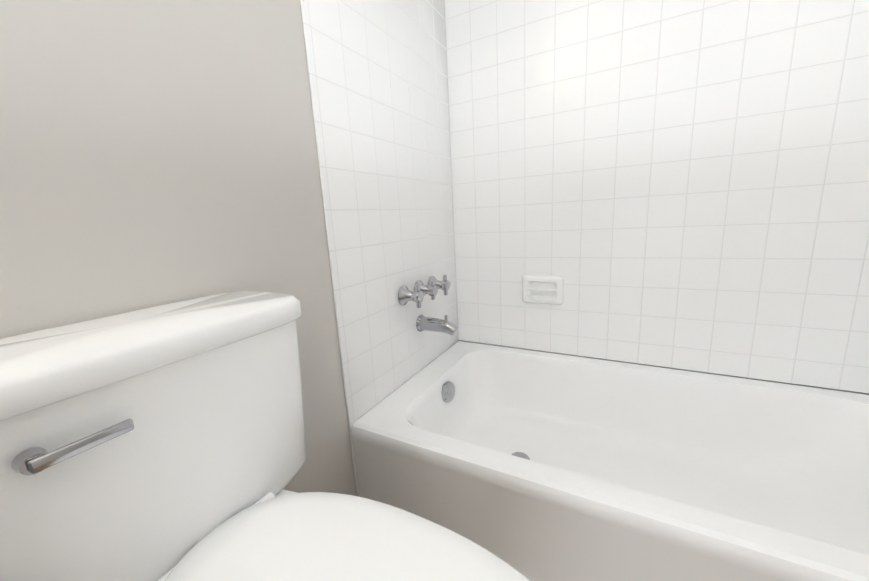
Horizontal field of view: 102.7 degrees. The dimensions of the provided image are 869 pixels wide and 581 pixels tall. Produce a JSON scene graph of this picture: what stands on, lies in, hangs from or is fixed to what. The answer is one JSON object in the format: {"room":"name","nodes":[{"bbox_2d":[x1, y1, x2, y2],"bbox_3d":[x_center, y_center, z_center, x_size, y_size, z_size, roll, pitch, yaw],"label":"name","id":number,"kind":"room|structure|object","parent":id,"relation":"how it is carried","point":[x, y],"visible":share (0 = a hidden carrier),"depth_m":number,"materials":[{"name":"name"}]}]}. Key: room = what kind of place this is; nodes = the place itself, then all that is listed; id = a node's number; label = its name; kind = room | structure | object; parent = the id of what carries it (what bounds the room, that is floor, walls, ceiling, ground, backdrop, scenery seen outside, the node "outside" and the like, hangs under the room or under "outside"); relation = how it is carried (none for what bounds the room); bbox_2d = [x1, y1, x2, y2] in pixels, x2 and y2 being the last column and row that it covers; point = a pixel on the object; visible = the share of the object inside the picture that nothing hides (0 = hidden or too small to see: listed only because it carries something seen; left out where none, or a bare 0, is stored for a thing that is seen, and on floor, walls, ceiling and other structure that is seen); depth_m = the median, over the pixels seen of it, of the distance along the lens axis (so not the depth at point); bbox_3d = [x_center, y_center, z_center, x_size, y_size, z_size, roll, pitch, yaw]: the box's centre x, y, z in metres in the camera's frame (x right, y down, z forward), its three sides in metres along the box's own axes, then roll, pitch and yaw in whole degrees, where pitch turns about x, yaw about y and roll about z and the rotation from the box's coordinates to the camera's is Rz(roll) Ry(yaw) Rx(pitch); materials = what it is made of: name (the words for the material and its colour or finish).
{"room":"bathroom","nodes":[
{"label":"bathroom","id":0,"kind":"room"},
{"bbox_2d":[0,0,355,495],"bbox_3d":[-0.581,-0.364,0.493,0.120,2.370,2.740,3,13,29],"label":"wall","id":1,"kind":"structure","parent":0,"point":[154,153],"depth_m":0.60,"materials":[{"name":"grey paint"}]},
{"bbox_2d":[300,0,457,496],"bbox_3d":[-0.102,-0.254,1.251,0.008,1.800,0.774,3,13,29],"label":"wall tile","id":2,"kind":"structure","parent":1,"relation":"attached to","point":[378,76],"depth_m":1.12,"materials":[{"name":"white tile"}]},
{"bbox_2d":[398,275,457,335],"bbox_3d":[0.011,0.063,1.316,0.159,0.212,0.294,3,13,29],"label":"tub faucet","id":3,"kind":"object","parent":2,"relation":"attached to","point":[421,290],"visible":1,"depth_m":1.30,"materials":[{"name":"silver metal"}]},
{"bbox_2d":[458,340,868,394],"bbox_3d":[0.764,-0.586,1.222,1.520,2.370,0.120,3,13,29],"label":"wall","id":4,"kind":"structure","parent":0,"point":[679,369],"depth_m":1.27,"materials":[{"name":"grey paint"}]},
{"bbox_2d":[444,0,868,393],"bbox_3d":[0.740,-0.447,1.193,1.519,1.488,0.008,3,13,29],"label":"wall tile","id":5,"kind":"structure","parent":4,"relation":"attached to","point":[681,184],"depth_m":1.18,"materials":[{"name":"white tile"}]},
{"bbox_2d":[522,275,563,304],"bbox_3d":[0.444,0.000,1.440,0.168,0.120,0.032,3,13,29],"label":"soap dish","id":6,"kind":"object","parent":5,"relation":"attached to","point":[541,289],"visible":1,"depth_m":1.44,"materials":[{"name":"white ceramic"}]},
{"bbox_3d":[-0.078,1.004,-0.155,1.760,0.100,3.920,3,13,29],"label":"floor","id":7,"kind":"structure","parent":0,"visible":0},
{"bbox_2d":[0,291,529,580],"bbox_3d":[-0.169,0.437,0.440,0.731,0.780,0.434,3,13,29],"label":"toilet","id":8,"kind":"object","parent":7,"relation":"on","point":[166,442],"visible":1,"depth_m":0.44,"materials":[{"name":"white ceramic"}]},
{"bbox_2d":[351,341,868,580],"bbox_3d":[0.600,0.513,1.038,1.500,0.310,0.773,3,13,29],"label":"bathtub","id":9,"kind":"object","parent":7,"relation":"on","point":[530,465],"visible":1,"depth_m":1.03,"materials":[{"name":"white ceramic"}]}
]}

